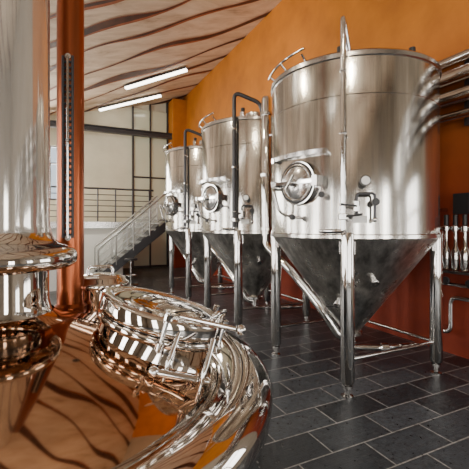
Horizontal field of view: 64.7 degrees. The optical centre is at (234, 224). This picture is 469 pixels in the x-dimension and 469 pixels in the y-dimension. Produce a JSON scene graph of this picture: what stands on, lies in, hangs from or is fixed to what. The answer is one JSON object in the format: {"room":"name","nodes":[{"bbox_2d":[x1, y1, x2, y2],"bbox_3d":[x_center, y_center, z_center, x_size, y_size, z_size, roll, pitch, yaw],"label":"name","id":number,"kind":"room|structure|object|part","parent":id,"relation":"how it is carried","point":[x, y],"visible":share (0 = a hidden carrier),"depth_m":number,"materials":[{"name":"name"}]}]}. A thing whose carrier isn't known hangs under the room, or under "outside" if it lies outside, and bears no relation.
{"room":"processing plant","nodes":[
{"label":"processing plant","id":0,"kind":"room"},
{"bbox_2d":[50,185,153,221],"bbox_3d":[-5.621,-0.645,11.334,6.300,1.130,0.060,0,0,-26],"label":"railing","id":1,"kind":"object","parent":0,"point":[97,188],"depth_m":12.14,"materials":[{"name":"grey metal"}]},
{"bbox_2d":[50,103,165,267],"bbox_3d":[-6.683,-1.750,13.541,9.700,6.900,0.200,0,0,-26],"label":"wall","id":2,"kind":"structure","parent":0,"point":[107,157],"depth_m":14.30,"materials":[{"name":"beige paint"}]},
{"bbox_2d":[50,145,55,199],"bbox_3d":[-6.729,-1.900,13.520,1.600,2.000,0.080,0,0,-26],"label":"frame","id":3,"kind":"object","parent":2,"relation":"attached to","point":[50,145],"visible":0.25,"depth_m":13.48,"materials":[{"name":"grey metal"}]},
{"bbox_2d":[50,0,281,114],"bbox_3d":[-2.304,-4.088,4.440,10.100,2.725,20.400,0,0,-26],"label":"ceiling","id":4,"kind":"structure","parent":0,"point":[104,56],"depth_m":9.37,"materials":[{"name":"beige wood"}]},
{"bbox_2d":[50,120,171,139],"bbox_3d":[-6.380,-3.530,12.911,9.700,0.220,0.200,0,0,-26],"label":"steel beam","id":5,"kind":"structure","parent":4,"relation":"attached to","point":[87,127],"depth_m":13.93,"materials":[{"name":"grey metal"}]},
{"bbox_2d":[98,93,161,110],"bbox_3d":[-3.883,-4.558,13.730,2.354,0.621,0.180,0,0,2],"label":"fluorescent ceiling light","id":6,"kind":"object","parent":4,"relation":"attached to","point":[158,95],"visible":0.98,"depth_m":13.67,"materials":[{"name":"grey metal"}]},
{"bbox_2d":[123,67,187,89],"bbox_3d":[-2.507,-4.652,11.729,2.125,0.526,0.180,0,0,12],"label":"fluorescent ceiling light","id":7,"kind":"object","parent":4,"relation":"attached to","point":[183,69],"visible":1,"depth_m":11.67,"materials":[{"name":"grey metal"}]},
{"bbox_2d":[50,0,270,114],"bbox_3d":[-2.303,-3.975,4.440,9.700,2.425,20.000,0,0,-26],"label":"bands","id":8,"kind":"object","parent":4,"relation":"attached to","point":[119,21],"depth_m":9.39,"materials":[{"name":"brown wood"}]},
{"bbox_2d":[49,266,468,468],"bbox_3d":[-2.304,1.750,4.440,10.100,0.100,20.400,0,0,-26],"label":"floor","id":9,"kind":"structure","parent":0,"point":[400,414],"depth_m":3.63,"materials":[{"name":"tile"}]},
{"bbox_2d":[49,270,55,290],"bbox_3d":[-4.705,1.175,9.777,1.280,1.050,0.580,0,0,-26],"label":"wall","id":10,"kind":"structure","parent":9,"relation":"on","point":[52,273],"depth_m":9.51,"materials":[{"name":"white paint"}]},
{"bbox_2d":[50,222,154,274],"bbox_3d":[-6.834,0.800,12.009,8.100,1.800,2.430,0,0,-26],"label":"mezzanine platform","id":11,"kind":"object","parent":9,"relation":"on","point":[94,232],"visible":0.29,"depth_m":12.01,"materials":[{"name":"white paint"}]},
{"bbox_3d":[-6.314,0.000,10.928,8.100,0.200,0.030,0,0,-26],"label":"trim","id":12,"kind":"part","parent":11,"relation":"part of","materials":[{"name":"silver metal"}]},
{"bbox_2d":[92,195,165,272],"bbox_3d":[-3.346,0.339,11.679,2.200,2.721,1.136,0,0,-26],"label":"staircase","id":13,"kind":"structure","parent":9,"relation":"on","point":[143,240],"depth_m":11.45,"materials":[{"name":"silver metal"}]},
{"bbox_3d":[-3.535,-0.152,12.188,2.036,1.737,0.056,0,0,-26],"label":"handrail","id":14,"kind":"part","parent":13,"relation":"part of","materials":[{"name":"silver metal"}]},
{"bbox_3d":[-3.535,0.287,12.188,2.013,1.710,0.020,0,0,-26],"label":"handrail","id":15,"kind":"part","parent":13,"relation":"part of","materials":[{"name":"silver metal"}]},
{"bbox_3d":[-3.535,0.068,12.188,2.013,1.710,0.020,0,0,-26],"label":"handrail","id":16,"kind":"part","parent":13,"relation":"part of","materials":[{"name":"silver metal"}]},
{"bbox_3d":[-3.535,0.507,12.188,2.013,1.710,0.020,0,0,-26],"label":"handrail","id":17,"kind":"part","parent":13,"relation":"part of","materials":[{"name":"silver metal"}]},
{"bbox_3d":[-3.067,0.287,11.214,2.013,1.710,0.020,0,0,-26],"label":"handrail","id":18,"kind":"part","parent":13,"relation":"part of","materials":[{"name":"silver metal"}]},
{"bbox_3d":[-3.067,0.068,11.214,2.013,1.710,0.020,0,0,-26],"label":"handrail","id":19,"kind":"part","parent":13,"relation":"part of","materials":[{"name":"silver metal"}]},
{"bbox_3d":[-3.067,-0.152,11.214,2.036,1.737,0.056,0,0,-26],"label":"handrail","id":20,"kind":"part","parent":13,"relation":"part of","materials":[{"name":"silver metal"}]},
{"bbox_3d":[-3.067,0.507,11.214,2.013,1.710,0.020,0,0,-26],"label":"handrail","id":21,"kind":"part","parent":13,"relation":"part of","materials":[{"name":"silver metal"}]},
{"bbox_2d":[124,258,137,285],"bbox_3d":[-2.928,1.320,10.466,0.400,0.760,0.400,0,0,-26],"label":"bar stool","id":22,"kind":"object","parent":9,"relation":"on","point":[125,259],"visible":0.91,"depth_m":10.42,"materials":[{"name":"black metal"}]},
{"bbox_3d":[-2.928,1.335,10.466,0.050,0.690,0.050,0,0,-26],"label":"stem","id":23,"kind":"part","parent":22,"relation":"part of","materials":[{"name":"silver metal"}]},
{"bbox_3d":[-2.928,0.970,10.466,0.360,0.060,0.360,0,0,-26],"label":"seat","id":24,"kind":"part","parent":22,"relation":"part of","materials":[{"name":"black rubber"}]},
{"bbox_2d":[0,0,272,468],"bbox_3d":[-1.250,-1.110,1.951,2.890,5.620,2.890,0,0,-26],"label":"kettle","id":25,"kind":"object","parent":9,"relation":"on","point":[113,374],"visible":1,"depth_m":1.76,"materials":[{"name":"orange metal"}]},
{"bbox_3d":[-0.929,0.314,2.571,0.184,0.072,0.024,0,0,-26],"label":"port handle","id":26,"kind":"part","parent":25,"relation":"part of","materials":[{"name":"silver metal"}]},
{"bbox_3d":[-0.402,0.494,2.099,0.694,0.282,0.706,0,0,-26],"label":"manway lid","id":27,"kind":"part","parent":25,"relation":"part of","materials":[{"name":"silver metal"}]},
{"bbox_3d":[-0.292,0.640,1.730,0.058,0.285,0.161,0,0,36],"label":"hinge leg","id":28,"kind":"part","parent":25,"relation":"part of","materials":[{"name":"silver metal"}]},
{"bbox_3d":[-0.129,0.688,1.727,0.058,0.285,0.161,0,0,36],"label":"hinge leg","id":29,"kind":"part","parent":25,"relation":"part of","materials":[{"name":"silver metal"}]},
{"bbox_3d":[-0.132,0.485,1.834,0.282,0.097,0.026,0,0,-10],"label":"clamp arm","id":30,"kind":"part","parent":25,"relation":"part of","materials":[{"name":"silver metal"}]},
{"bbox_3d":[-0.093,0.505,2.008,0.075,0.106,0.191,0,0,17],"label":"lid handle","id":31,"kind":"part","parent":25,"relation":"part of","materials":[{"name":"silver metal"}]},
{"bbox_3d":[0.033,0.528,1.862,0.051,0.052,0.051,0,0,-26],"label":"clamp knob","id":32,"kind":"part","parent":25,"relation":"part of","materials":[{"name":"silver metal"}]},
{"bbox_2d":[132,102,167,267],"bbox_3d":[-3.393,-1.660,14.914,1.440,6.720,0.140,0,0,-26],"label":"mullions","id":33,"kind":"object","parent":9,"relation":"on","point":[133,176],"visible":0.7,"depth_m":14.85,"materials":[{"name":"grey metal"}]},
{"bbox_2d":[134,109,165,265],"bbox_3d":[-3.389,-1.475,14.927,1.400,6.250,0.040,0,0,-26],"label":"panel","id":34,"kind":"object","parent":33,"relation":"attached to","point":[141,117],"visible":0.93,"depth_m":14.93,"materials":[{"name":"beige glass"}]},
{"bbox_2d":[159,129,233,299],"bbox_3d":[-0.719,-0.190,8.878,2.019,3.779,2.092,0,0,0],"label":"tank","id":35,"kind":"object","parent":9,"relation":"on","point":[183,220],"visible":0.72,"depth_m":8.14,"materials":[{"name":"metal"}]},
{"bbox_3d":[-1.476,-0.440,8.269,0.060,0.400,0.400,0,0,-41],"label":"manhole door","id":36,"kind":"part","parent":35,"relation":"part of","materials":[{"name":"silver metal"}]},
{"bbox_3d":[-1.570,0.820,9.256,0.138,1.500,0.138,0,0,-26],"label":"leg","id":37,"kind":"part","parent":35,"relation":"part of","materials":[{"name":"silver metal"}]},
{"bbox_3d":[-0.997,0.820,8.064,0.138,1.500,0.138,0,0,-26],"label":"leg","id":38,"kind":"part","parent":35,"relation":"part of","materials":[{"name":"silver metal"}]},
{"bbox_2d":[200,278,233,289],"bbox_3d":[-0.345,1.425,9.004,0.947,0.270,0.473,0,0,-26],"label":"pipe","id":39,"kind":"object","parent":35,"relation":"attached to","point":[222,287],"depth_m":8.90,"materials":[{"name":"silver metal"}]},
{"bbox_3d":[-0.379,0.820,9.829,0.138,1.500,0.138,0,0,-26],"label":"leg","id":40,"kind":"part","parent":35,"relation":"part of","materials":[{"name":"silver metal"}]},
{"bbox_2d":[195,92,310,332],"bbox_3d":[0.339,-0.190,6.680,2.019,3.779,2.092,0,0,0],"label":"tank","id":41,"kind":"object","parent":9,"relation":"on","point":[230,200],"visible":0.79,"depth_m":5.94,"materials":[{"name":"metal"}]},
{"bbox_3d":[-0.562,-0.245,6.278,0.159,0.319,0.106,0,0,-26],"label":"hinge arm","id":42,"kind":"part","parent":41,"relation":"part of","materials":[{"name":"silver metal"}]},
{"bbox_3d":[-0.514,-1.798,6.341,0.098,0.089,0.732,0,0,-26],"label":"rail","id":43,"kind":"part","parent":41,"relation":"part of","materials":[{"name":"silver metal"}]},
{"bbox_3d":[-0.512,0.820,7.057,0.138,1.500,0.138,0,0,-26],"label":"leg","id":44,"kind":"part","parent":41,"relation":"part of","materials":[{"name":"silver metal"}]},
{"bbox_3d":[-0.418,-0.440,6.070,0.060,0.400,0.400,0,0,-41],"label":"manhole door","id":45,"kind":"part","parent":41,"relation":"part of","materials":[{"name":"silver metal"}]},
{"bbox_3d":[0.061,0.820,5.866,0.138,1.500,0.138,0,0,-26],"label":"leg","id":46,"kind":"part","parent":41,"relation":"part of","materials":[{"name":"silver metal"}]},
{"bbox_3d":[0.679,0.820,7.631,0.138,1.500,0.138,0,0,-26],"label":"leg","id":47,"kind":"part","parent":41,"relation":"part of","materials":[{"name":"silver metal"}]},
{"bbox_2d":[247,295,300,308],"bbox_3d":[0.713,1.425,6.806,0.947,0.270,0.473,0,0,-26],"label":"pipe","id":48,"kind":"object","parent":41,"relation":"attached to","point":[253,299],"depth_m":6.71,"materials":[{"name":"silver metal"}]},
{"bbox_3d":[1.253,0.820,6.439,0.138,1.500,0.138,0,0,-26],"label":"leg","id":49,"kind":"part","parent":41,"relation":"part of","materials":[{"name":"silver metal"}]},
{"bbox_2d":[260,16,442,398],"bbox_3d":[1.397,-0.172,4.481,2.019,3.745,2.092,0,0,0],"label":"tank","id":50,"kind":"object","parent":9,"relation":"on","point":[355,184],"visible":1,"depth_m":3.74,"materials":[{"name":"metal"}]},
{"bbox_3d":[0.546,0.820,4.859,0.138,1.500,0.138,0,0,-26],"label":"leg","id":51,"kind":"part","parent":50,"relation":"part of","materials":[{"name":"silver metal"}]},
{"bbox_3d":[0.496,-0.245,4.080,0.159,0.319,0.106,0,0,-26],"label":"hinge arm","id":52,"kind":"part","parent":50,"relation":"part of","materials":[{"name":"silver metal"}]},
{"bbox_3d":[0.544,-1.798,4.142,0.098,0.089,0.732,0,0,-26],"label":"rail","id":53,"kind":"part","parent":50,"relation":"part of","materials":[{"name":"silver metal"}]},
{"bbox_3d":[0.564,-0.440,3.806,0.026,0.155,0.121,0,0,-41],"label":"clamp handle","id":54,"kind":"part","parent":50,"relation":"part of","materials":[{"name":"silver metal"}]},
{"bbox_3d":[0.640,-0.440,3.871,0.060,0.400,0.400,0,0,-41],"label":"manhole door","id":55,"kind":"part","parent":50,"relation":"part of","materials":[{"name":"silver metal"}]},
{"bbox_3d":[1.119,0.820,3.667,0.138,1.500,0.138,0,0,-26],"label":"leg","id":56,"kind":"part","parent":50,"relation":"part of","materials":[{"name":"silver metal"}]},
{"bbox_3d":[1.089,-0.190,3.527,0.155,0.040,0.020,0,0,11],"label":"valve lever","id":57,"kind":"part","parent":50,"relation":"part of","materials":[{"name":"black rubber"}]},
{"bbox_3d":[1.116,-0.090,3.503,0.192,0.044,0.024,0,0,42],"label":"butterfly handle","id":58,"kind":"part","parent":50,"relation":"part of","materials":[{"name":"black rubber"}]},
{"bbox_2d":[355,330,417,350],"bbox_3d":[1.771,1.425,4.607,0.947,0.270,0.473,0,0,-26],"label":"pipe","id":59,"kind":"object","parent":50,"relation":"attached to","point":[382,346],"depth_m":4.51,"materials":[{"name":"silver metal"}]},
{"bbox_3d":[2.311,0.820,4.240,0.138,1.500,0.138,0,0,-26],"label":"leg","id":60,"kind":"part","parent":50,"relation":"part of","materials":[{"name":"silver metal"}]},
{"bbox_2d":[182,0,468,358],"bbox_3d":[0.661,-1.850,9.696,0.200,7.100,13.100,0,0,-26],"label":"wall","id":61,"kind":"structure","parent":0,"point":[438,29],"depth_m":5.90,"materials":[{"name":"orange paint"}]},
{"bbox_2d":[168,98,186,267],"bbox_3d":[-2.344,-1.650,15.075,0.550,6.700,0.800,0,0,-26],"label":"trim","id":62,"kind":"structure","parent":61,"relation":"attached to","point":[177,108],"depth_m":14.72,"materials":[{"name":"paint"}]},
{"bbox_2d":[437,48,468,125],"bbox_3d":[3.850,-1.725,2.547,0.383,0.950,7.251,0,0,-26],"label":"pipe","id":63,"kind":"object","parent":61,"relation":"attached to","point":[460,74],"visible":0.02,"depth_m":4.59,"materials":[{"name":"silver metal"}]},
{"bbox_2d":[440,193,468,332],"bbox_3d":[2.957,0.500,4.336,0.290,1.800,1.250,0,0,-26],"label":"valve manifold","id":64,"kind":"object","parent":61,"relation":"attached to","point":[455,261],"visible":0.88,"depth_m":4.60,"materials":[{"name":"silver metal"}]},
{"bbox_2d":[443,231,450,268],"bbox_3d":[2.701,0.320,4.718,0.100,0.480,0.100,0,0,-26],"label":"bottle","id":65,"kind":"object","parent":64,"relation":"on","point":[446,250],"depth_m":4.68,"materials":[{"name":"silver metal"}]},
{"bbox_2d":[451,231,459,269],"bbox_3d":[2.753,0.320,4.610,0.100,0.480,0.100,0,0,-26],"label":"bottle","id":66,"kind":"object","parent":64,"relation":"on","point":[455,253],"depth_m":4.58,"materials":[{"name":"silver metal"}]},
{"bbox_2d":[443,268,468,275],"bbox_3d":[2.914,0.585,4.426,0.290,0.030,0.850,0,0,-26],"label":"shelf","id":67,"kind":"object","parent":64,"relation":"attached to","point":[445,270],"depth_m":4.55,"materials":[{"name":"grey metal"}]},
{"bbox_2d":[460,232,468,270],"bbox_3d":[2.805,0.320,4.502,0.100,0.480,0.100,0,0,-26],"label":"bottle","id":68,"kind":"object","parent":64,"relation":"on","point":[464,254],"depth_m":4.48,"materials":[{"name":"silver metal"}]}
]}

